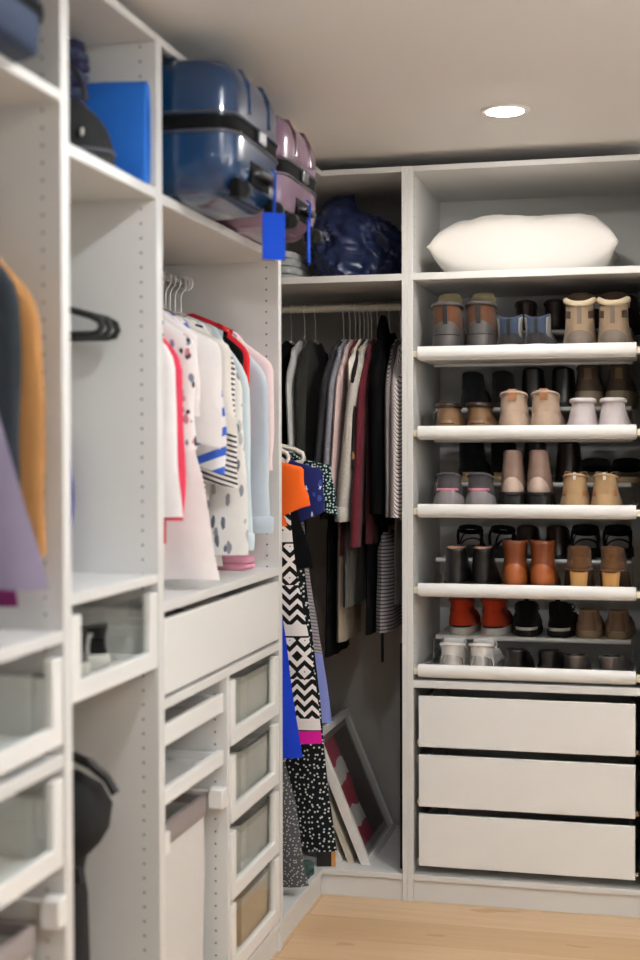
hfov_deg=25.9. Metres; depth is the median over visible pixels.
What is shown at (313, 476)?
blouse
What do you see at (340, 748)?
print
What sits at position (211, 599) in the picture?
folded clothes
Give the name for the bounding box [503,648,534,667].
brogue
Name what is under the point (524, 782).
shelving unit
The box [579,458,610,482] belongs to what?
sandal
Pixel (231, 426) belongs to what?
shirt
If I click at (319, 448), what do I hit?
jacket
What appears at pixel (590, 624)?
sneaker
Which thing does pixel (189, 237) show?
shelf
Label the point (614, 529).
sandal
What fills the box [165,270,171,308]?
clothes hanger
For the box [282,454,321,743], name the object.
dress
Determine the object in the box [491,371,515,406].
boot
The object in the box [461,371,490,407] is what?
boot
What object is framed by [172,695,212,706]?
tray
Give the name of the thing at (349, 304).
clothes hanger
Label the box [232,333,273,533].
sweatshirt
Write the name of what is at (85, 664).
sneaker
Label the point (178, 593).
shelf
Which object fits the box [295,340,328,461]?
jacket
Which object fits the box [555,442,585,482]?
boot
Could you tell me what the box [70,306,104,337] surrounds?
clothes hanger
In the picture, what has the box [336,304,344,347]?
clothes hanger
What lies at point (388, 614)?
striped garment
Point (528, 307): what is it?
boot
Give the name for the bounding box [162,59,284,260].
suitcase
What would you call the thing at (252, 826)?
storage box
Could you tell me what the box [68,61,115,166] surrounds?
bag
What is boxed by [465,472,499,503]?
shoe
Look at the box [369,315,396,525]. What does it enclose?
coat
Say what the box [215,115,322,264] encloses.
suitcase
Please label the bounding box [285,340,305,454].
cardigan
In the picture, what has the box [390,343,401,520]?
coat
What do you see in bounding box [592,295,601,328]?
boot
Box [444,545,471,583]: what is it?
boot
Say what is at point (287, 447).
clothes hanger
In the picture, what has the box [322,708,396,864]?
picture frame
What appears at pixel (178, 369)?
shirt
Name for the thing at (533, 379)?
boot
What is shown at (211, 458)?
shirt
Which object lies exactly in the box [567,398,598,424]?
boot
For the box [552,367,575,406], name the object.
boot
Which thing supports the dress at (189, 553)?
hanging from the clothes hanger
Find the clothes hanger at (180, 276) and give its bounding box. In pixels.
[175,276,186,312]
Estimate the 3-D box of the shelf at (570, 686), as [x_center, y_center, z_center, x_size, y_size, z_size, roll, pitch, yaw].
[0.714,0.651,4.665,0.714,0.024,0.568,0,1,14]
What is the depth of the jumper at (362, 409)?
4.55 m
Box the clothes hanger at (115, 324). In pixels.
[70,308,120,341]
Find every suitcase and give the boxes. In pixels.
[0,0,42,62]
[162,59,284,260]
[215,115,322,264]
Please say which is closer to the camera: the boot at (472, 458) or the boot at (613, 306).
the boot at (613, 306)
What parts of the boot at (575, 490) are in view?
panel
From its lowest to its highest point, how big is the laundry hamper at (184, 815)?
0.498 m
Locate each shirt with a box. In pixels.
[163,309,237,433]
[163,310,226,474]
[163,311,221,448]
[163,337,185,543]
[163,342,182,516]
[164,309,237,491]
[187,315,243,366]
[217,555,254,570]
[233,331,273,470]
[330,339,353,495]
[348,339,361,385]
[351,339,365,524]
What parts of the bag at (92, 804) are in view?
curved handle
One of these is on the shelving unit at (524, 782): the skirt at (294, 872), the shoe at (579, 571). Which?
the shoe at (579, 571)
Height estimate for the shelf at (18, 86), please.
0.020 m
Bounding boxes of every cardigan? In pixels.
[182,314,254,550]
[186,313,249,388]
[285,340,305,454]
[334,339,370,521]
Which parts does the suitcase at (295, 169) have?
carry handle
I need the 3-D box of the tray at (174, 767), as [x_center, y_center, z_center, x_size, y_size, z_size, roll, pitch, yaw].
[-0.545,0.722,3.385,0.471,0.007,0.452,0,1,14]
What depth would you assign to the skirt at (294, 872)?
4.26 m
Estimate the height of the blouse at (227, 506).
0.670 m
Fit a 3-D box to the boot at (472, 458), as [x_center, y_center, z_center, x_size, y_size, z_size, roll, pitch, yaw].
[0.535,-0.064,4.827,0.114,0.144,0.289,0,1,13]
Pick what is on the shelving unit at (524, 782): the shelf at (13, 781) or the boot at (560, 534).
the boot at (560, 534)
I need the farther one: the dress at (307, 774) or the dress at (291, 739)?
the dress at (307, 774)
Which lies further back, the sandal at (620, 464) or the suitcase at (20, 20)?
the sandal at (620, 464)
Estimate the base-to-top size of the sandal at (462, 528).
0.115 m
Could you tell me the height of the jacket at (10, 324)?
0.611 m
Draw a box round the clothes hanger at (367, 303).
[367,303,369,338]
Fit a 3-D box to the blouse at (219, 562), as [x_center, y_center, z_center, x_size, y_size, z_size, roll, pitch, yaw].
[-0.456,-0.113,3.808,0.400,0.692,0.041,0,1,14]
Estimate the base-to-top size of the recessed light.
0.011 m
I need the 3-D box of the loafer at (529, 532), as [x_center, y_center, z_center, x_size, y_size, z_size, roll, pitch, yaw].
[0.719,0.205,4.778,0.106,0.116,0.269,0,1,13]
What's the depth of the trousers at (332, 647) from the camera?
4.69 m
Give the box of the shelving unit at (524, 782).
[407,154,639,917]
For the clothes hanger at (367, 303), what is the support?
hanging from the wardrobe at (384, 878)
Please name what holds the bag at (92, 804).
on the wardrobe at (112, 219)
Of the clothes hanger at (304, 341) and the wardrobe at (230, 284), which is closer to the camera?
the wardrobe at (230, 284)
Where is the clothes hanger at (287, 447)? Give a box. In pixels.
[282,444,305,463]
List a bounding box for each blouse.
[163,319,196,448]
[169,310,247,558]
[173,311,222,565]
[282,462,309,525]
[283,454,324,522]
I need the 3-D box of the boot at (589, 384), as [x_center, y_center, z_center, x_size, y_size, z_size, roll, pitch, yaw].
[0.914,-0.314,4.729,0.110,0.145,0.290,0,1,13]
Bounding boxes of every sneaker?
[81,623,109,670]
[81,630,90,676]
[440,637,470,664]
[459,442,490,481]
[468,638,503,666]
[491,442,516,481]
[497,314,524,344]
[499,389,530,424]
[512,599,542,636]
[524,314,556,343]
[547,599,577,637]
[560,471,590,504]
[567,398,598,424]
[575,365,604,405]
[575,608,604,638]
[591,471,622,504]
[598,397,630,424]
[604,609,635,639]
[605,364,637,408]
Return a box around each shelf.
[0,54,59,104]
[0,629,62,662]
[0,754,63,800]
[69,143,155,202]
[71,572,157,605]
[162,194,277,265]
[164,567,278,611]
[165,642,278,708]
[281,274,401,303]
[413,265,639,297]
[413,655,639,695]
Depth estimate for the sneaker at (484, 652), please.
4.46 m
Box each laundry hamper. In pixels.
[0,922,34,959]
[165,793,205,959]
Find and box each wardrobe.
[0,0,69,959]
[64,0,162,959]
[159,36,281,959]
[280,166,407,947]
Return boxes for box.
[84,81,150,183]
[229,663,267,723]
[229,732,267,799]
[230,802,267,873]
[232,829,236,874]
[232,871,268,946]
[236,903,236,946]
[317,851,335,866]
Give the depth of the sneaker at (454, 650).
4.48 m
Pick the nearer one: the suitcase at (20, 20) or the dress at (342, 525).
the suitcase at (20, 20)
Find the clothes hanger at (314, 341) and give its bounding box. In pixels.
[313,305,318,343]
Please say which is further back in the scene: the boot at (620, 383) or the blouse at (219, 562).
the boot at (620, 383)
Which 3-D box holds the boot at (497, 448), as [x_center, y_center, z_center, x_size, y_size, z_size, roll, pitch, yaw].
[0.644,-0.064,4.801,0.114,0.144,0.289,0,1,15]
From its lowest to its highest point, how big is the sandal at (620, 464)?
0.085 m
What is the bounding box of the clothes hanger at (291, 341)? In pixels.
[289,305,294,344]
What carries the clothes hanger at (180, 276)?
hanging from the wardrobe at (230, 284)
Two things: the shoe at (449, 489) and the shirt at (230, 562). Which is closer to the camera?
the shirt at (230, 562)
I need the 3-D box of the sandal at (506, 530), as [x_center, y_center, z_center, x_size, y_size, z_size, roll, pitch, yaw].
[0.647,0.205,4.789,0.095,0.115,0.253,0,1,21]
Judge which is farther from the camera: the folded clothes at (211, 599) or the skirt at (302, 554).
the skirt at (302, 554)
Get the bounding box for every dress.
[163,312,219,580]
[282,449,336,851]
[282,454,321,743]
[282,616,302,758]
[301,521,331,723]
[339,340,357,555]
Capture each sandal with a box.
[457,524,485,557]
[488,525,515,557]
[570,524,600,559]
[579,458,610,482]
[603,524,633,559]
[611,458,639,483]
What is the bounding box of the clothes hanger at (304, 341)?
[302,305,307,343]
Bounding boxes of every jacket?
[0,263,21,490]
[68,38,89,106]
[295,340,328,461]
[314,340,341,519]
[385,338,401,516]
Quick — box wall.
[281,205,401,824]
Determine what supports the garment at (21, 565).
hanging from the clothes hanger
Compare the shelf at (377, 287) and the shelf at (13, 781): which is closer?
the shelf at (13, 781)
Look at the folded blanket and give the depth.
4.69 m
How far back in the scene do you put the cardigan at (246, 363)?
3.89 m
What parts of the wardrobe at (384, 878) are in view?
panel, clothe rail, panel, panel, panel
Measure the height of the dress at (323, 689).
0.940 m
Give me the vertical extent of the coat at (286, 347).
0.769 m
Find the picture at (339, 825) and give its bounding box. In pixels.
[328,783,357,861]
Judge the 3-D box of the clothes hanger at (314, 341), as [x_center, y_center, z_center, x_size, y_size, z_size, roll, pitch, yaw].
[-0.016,-0.510,4.813,0.006,0.194,0.336,0,1,14]
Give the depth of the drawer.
3.33 m
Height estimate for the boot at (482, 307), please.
0.219 m
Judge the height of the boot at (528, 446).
0.142 m
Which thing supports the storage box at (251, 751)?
on the wardrobe at (230, 284)
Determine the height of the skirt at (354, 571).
0.370 m
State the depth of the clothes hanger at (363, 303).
4.77 m
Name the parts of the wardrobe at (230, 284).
panel, panel, clothe rail, drawer, drawer, glass drawer, glass drawer, glass drawer, glass drawer, panel, drawer, drawer, drawer, drawer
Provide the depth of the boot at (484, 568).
4.45 m
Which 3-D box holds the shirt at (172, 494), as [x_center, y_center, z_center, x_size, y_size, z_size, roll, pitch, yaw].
[-0.578,-0.161,3.285,0.532,0.570,0.044,0,1,14]
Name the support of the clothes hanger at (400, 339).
hanging from the wardrobe at (384, 878)
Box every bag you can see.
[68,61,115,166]
[72,750,119,959]
[310,194,401,275]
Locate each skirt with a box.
[283,758,308,887]
[290,510,311,567]
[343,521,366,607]
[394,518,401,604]
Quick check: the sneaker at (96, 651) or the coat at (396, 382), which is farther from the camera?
the coat at (396, 382)
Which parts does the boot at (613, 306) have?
panel, panel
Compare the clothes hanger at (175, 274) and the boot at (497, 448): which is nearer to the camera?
the clothes hanger at (175, 274)
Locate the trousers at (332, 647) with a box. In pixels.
[325,514,348,657]
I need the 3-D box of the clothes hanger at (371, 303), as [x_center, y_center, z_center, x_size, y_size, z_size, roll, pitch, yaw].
[0.177,-0.509,4.766,0.006,0.194,0.336,0,1,14]
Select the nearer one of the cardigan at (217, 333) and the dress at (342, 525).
the cardigan at (217, 333)
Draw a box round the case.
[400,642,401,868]
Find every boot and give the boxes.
[431,294,465,345]
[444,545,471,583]
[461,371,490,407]
[465,293,497,345]
[471,545,501,583]
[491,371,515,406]
[500,450,526,504]
[501,539,529,584]
[514,300,538,329]
[522,367,545,406]
[523,442,553,481]
[526,450,556,504]
[529,540,560,585]
[530,388,565,424]
[544,299,565,329]
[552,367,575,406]
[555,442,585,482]
[563,293,597,343]
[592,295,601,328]
[596,292,633,342]
[626,294,639,335]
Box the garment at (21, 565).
[0,421,48,590]
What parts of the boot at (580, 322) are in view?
panel, panel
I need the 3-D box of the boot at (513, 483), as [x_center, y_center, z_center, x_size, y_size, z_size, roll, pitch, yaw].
[0.635,0.007,4.535,0.101,0.211,0.269,0,1,13]
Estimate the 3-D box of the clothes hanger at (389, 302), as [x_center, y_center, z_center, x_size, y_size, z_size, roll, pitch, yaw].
[0.237,-0.524,4.751,0.006,0.164,0.336,0,1,14]
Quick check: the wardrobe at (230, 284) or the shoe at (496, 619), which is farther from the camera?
the shoe at (496, 619)
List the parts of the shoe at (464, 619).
panel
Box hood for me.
[377,315,389,351]
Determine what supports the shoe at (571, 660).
on the shelving unit at (524, 782)
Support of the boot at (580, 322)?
on the shelving unit at (524, 782)
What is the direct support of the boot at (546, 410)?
on the shelving unit at (524, 782)
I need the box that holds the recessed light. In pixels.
[480,104,529,116]
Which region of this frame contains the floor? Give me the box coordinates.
[271,894,639,959]
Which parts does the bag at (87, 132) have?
loop handle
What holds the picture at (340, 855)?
on the wardrobe at (384, 878)
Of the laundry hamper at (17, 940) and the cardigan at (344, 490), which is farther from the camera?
the cardigan at (344, 490)
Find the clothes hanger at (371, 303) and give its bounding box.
[370,303,372,340]
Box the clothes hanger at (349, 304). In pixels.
[348,304,350,340]
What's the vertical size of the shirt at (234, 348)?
0.451 m
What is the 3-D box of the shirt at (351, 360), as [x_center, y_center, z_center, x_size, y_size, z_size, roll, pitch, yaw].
[0.142,-0.244,4.781,0.044,0.471,0.488,0,1,14]
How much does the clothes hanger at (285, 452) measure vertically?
0.207 m
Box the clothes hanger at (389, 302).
[388,302,392,333]
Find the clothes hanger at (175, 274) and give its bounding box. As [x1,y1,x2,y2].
[169,274,180,311]
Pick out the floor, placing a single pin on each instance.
(335, 927)
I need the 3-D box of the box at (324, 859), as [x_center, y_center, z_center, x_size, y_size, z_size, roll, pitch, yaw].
[0.020,1.245,4.597,0.062,0.053,0.046,0,1,-1]
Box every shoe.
[434,472,466,503]
[448,597,480,634]
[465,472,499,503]
[481,598,512,635]
[563,653,591,669]
[564,546,594,585]
[598,654,630,670]
[599,546,630,586]
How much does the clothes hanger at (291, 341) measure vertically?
0.194 m
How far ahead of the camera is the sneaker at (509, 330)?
4.41 m
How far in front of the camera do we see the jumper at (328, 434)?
4.55 m
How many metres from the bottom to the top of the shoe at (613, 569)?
0.163 m
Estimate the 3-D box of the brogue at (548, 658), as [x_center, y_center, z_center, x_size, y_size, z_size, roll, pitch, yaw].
[0.758,0.583,4.521,0.106,0.089,0.279,0,1,18]
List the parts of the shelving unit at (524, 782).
panel, drawer, drawer, drawer, panel, drawer, drawer, panel, tray plate, drawer, tray plate, tray plate, tray plate, tray plate, raised plate, raised plate, drawer, drawer, drawer, raised plate, raised plate, drawer, drawer, drawer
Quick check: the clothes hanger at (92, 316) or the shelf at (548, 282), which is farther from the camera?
the shelf at (548, 282)
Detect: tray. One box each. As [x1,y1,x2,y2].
[165,706,191,721]
[165,749,213,759]
[165,750,223,805]
[165,758,201,784]
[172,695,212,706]
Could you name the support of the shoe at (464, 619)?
on the shelving unit at (524, 782)
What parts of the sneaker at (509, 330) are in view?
panel, panel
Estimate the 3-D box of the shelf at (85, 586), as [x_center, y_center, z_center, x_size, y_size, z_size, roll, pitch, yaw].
[-0.685,0.220,2.891,0.568,0.020,0.464,0,1,14]
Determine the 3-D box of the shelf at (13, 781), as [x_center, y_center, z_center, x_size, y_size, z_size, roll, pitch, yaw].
[-0.862,0.528,2.169,0.568,0.024,0.964,0,1,14]
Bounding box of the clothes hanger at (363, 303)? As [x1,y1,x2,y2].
[363,303,364,338]
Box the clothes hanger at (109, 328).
[70,306,112,339]
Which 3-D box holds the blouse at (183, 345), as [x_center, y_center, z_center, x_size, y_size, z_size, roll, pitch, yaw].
[-0.559,-0.193,3.392,0.544,0.510,0.041,0,1,13]
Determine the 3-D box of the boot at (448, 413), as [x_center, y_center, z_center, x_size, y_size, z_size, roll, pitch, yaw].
[0.434,-0.195,4.588,0.116,0.114,0.293,0,1,13]
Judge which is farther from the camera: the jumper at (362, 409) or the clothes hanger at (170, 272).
the jumper at (362, 409)
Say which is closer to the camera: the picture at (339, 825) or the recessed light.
the recessed light
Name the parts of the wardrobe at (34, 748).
drawer, drawer, drawer, drawer, glass drawer, glass drawer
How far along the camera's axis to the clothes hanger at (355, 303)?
4.77 m
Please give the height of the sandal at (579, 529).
0.120 m
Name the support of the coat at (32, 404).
hanging from the clothes hanger
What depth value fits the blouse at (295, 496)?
4.35 m
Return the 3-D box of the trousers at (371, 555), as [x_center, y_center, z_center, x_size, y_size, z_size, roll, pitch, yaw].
[0.196,0.290,4.779,0.036,0.441,0.360,0,1,14]
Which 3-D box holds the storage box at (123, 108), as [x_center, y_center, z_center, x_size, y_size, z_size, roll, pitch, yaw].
[-0.557,-0.748,3.040,0.392,0.230,0.051,0,1,14]
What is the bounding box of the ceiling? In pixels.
[116,0,639,170]
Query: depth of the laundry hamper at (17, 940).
2.51 m
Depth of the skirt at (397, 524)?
4.62 m
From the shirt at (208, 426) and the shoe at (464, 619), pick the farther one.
the shoe at (464, 619)
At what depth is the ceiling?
3.44 m
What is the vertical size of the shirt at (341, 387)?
0.529 m
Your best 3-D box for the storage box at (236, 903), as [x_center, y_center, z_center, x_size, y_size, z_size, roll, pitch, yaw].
[-0.435,1.202,3.732,0.406,0.126,0.130,0,1,14]
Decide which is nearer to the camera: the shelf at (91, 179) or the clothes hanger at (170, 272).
the shelf at (91, 179)
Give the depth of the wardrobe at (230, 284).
3.61 m
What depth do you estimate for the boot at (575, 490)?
4.37 m
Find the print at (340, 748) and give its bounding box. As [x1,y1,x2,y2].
[324,725,383,845]
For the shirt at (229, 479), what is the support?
hanging from the clothes hanger
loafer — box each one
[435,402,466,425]
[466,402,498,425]
[516,525,541,558]
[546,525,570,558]
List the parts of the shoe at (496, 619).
panel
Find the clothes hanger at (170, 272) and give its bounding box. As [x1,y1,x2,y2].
[164,272,228,330]
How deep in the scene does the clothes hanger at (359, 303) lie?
4.77 m
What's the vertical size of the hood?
0.130 m
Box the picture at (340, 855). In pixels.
[334,829,344,861]
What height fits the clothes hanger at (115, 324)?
0.193 m
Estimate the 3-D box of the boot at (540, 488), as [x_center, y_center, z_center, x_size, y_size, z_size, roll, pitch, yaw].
[0.718,0.007,4.514,0.101,0.211,0.269,0,1,15]
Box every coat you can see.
[0,259,46,555]
[281,341,305,535]
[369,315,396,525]
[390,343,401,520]
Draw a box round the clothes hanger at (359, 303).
[352,303,360,351]
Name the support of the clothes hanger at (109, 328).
hanging from the wardrobe at (112, 219)
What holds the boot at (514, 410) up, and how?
on the shelving unit at (524, 782)
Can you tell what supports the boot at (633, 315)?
on the shelving unit at (524, 782)
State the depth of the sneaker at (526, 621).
4.67 m
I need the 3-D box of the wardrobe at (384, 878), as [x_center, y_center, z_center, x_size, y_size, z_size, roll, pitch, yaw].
[-0.129,0.177,4.603,0.862,2.364,1.089,0,1,14]
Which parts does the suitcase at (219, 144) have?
carry handle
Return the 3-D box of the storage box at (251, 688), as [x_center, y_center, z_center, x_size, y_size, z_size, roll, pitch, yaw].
[-0.383,0.595,3.925,0.414,0.130,0.266,0,1,14]
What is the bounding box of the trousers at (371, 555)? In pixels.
[366,526,383,634]
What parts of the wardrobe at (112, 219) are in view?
panel, drawer, drawer, panel, glass drawer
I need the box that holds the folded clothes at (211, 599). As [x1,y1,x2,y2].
[179,596,224,608]
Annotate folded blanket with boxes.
[281,250,311,277]
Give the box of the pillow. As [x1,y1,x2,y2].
[426,214,618,271]
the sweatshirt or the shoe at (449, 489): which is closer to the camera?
the sweatshirt
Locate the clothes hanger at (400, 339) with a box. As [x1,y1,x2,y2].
[399,302,401,341]
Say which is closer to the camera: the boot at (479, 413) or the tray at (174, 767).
the tray at (174, 767)
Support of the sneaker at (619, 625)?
on the shelving unit at (524, 782)
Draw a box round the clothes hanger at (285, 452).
[282,448,289,462]
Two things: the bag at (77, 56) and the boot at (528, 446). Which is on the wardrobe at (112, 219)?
the bag at (77, 56)
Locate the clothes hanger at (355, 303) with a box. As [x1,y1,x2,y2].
[348,303,356,347]
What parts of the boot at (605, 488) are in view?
panel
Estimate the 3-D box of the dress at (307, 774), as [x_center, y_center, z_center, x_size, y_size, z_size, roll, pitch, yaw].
[-0.257,0.547,4.627,0.649,1.350,0.050,0,1,14]
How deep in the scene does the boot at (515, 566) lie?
4.42 m
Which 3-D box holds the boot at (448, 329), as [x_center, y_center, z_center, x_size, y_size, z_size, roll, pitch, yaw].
[0.432,-0.502,4.593,0.122,0.219,0.311,0,1,13]
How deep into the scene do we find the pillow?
4.45 m
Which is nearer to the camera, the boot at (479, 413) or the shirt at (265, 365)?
the shirt at (265, 365)
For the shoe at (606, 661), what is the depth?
4.37 m
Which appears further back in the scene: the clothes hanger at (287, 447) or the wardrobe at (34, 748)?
the clothes hanger at (287, 447)
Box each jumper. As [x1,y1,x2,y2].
[323,339,348,497]
[349,339,387,547]
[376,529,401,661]
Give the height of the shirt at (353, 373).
0.629 m
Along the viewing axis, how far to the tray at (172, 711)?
3.50 m
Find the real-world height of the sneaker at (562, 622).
0.129 m
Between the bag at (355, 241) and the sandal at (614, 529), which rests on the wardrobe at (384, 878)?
the bag at (355, 241)
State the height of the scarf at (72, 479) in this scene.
0.300 m
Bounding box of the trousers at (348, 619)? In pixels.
[336,522,360,642]
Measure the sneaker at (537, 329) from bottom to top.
0.138 m
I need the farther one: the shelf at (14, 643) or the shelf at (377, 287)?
the shelf at (377, 287)
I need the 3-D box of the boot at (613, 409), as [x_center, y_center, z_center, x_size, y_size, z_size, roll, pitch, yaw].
[0.944,-0.199,4.459,0.113,0.124,0.282,0,1,15]
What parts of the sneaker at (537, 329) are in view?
panel, panel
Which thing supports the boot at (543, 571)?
on the shelving unit at (524, 782)
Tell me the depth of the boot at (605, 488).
4.35 m
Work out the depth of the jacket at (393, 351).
4.51 m
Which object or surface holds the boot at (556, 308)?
on the shelving unit at (524, 782)
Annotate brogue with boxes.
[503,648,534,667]
[537,649,564,668]
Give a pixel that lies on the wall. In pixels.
(357, 679)
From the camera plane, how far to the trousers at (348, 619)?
4.67 m
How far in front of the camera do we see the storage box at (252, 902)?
3.88 m
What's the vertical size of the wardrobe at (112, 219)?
2.364 m
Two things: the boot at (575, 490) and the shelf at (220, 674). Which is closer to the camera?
the shelf at (220, 674)
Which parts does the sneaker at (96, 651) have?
panel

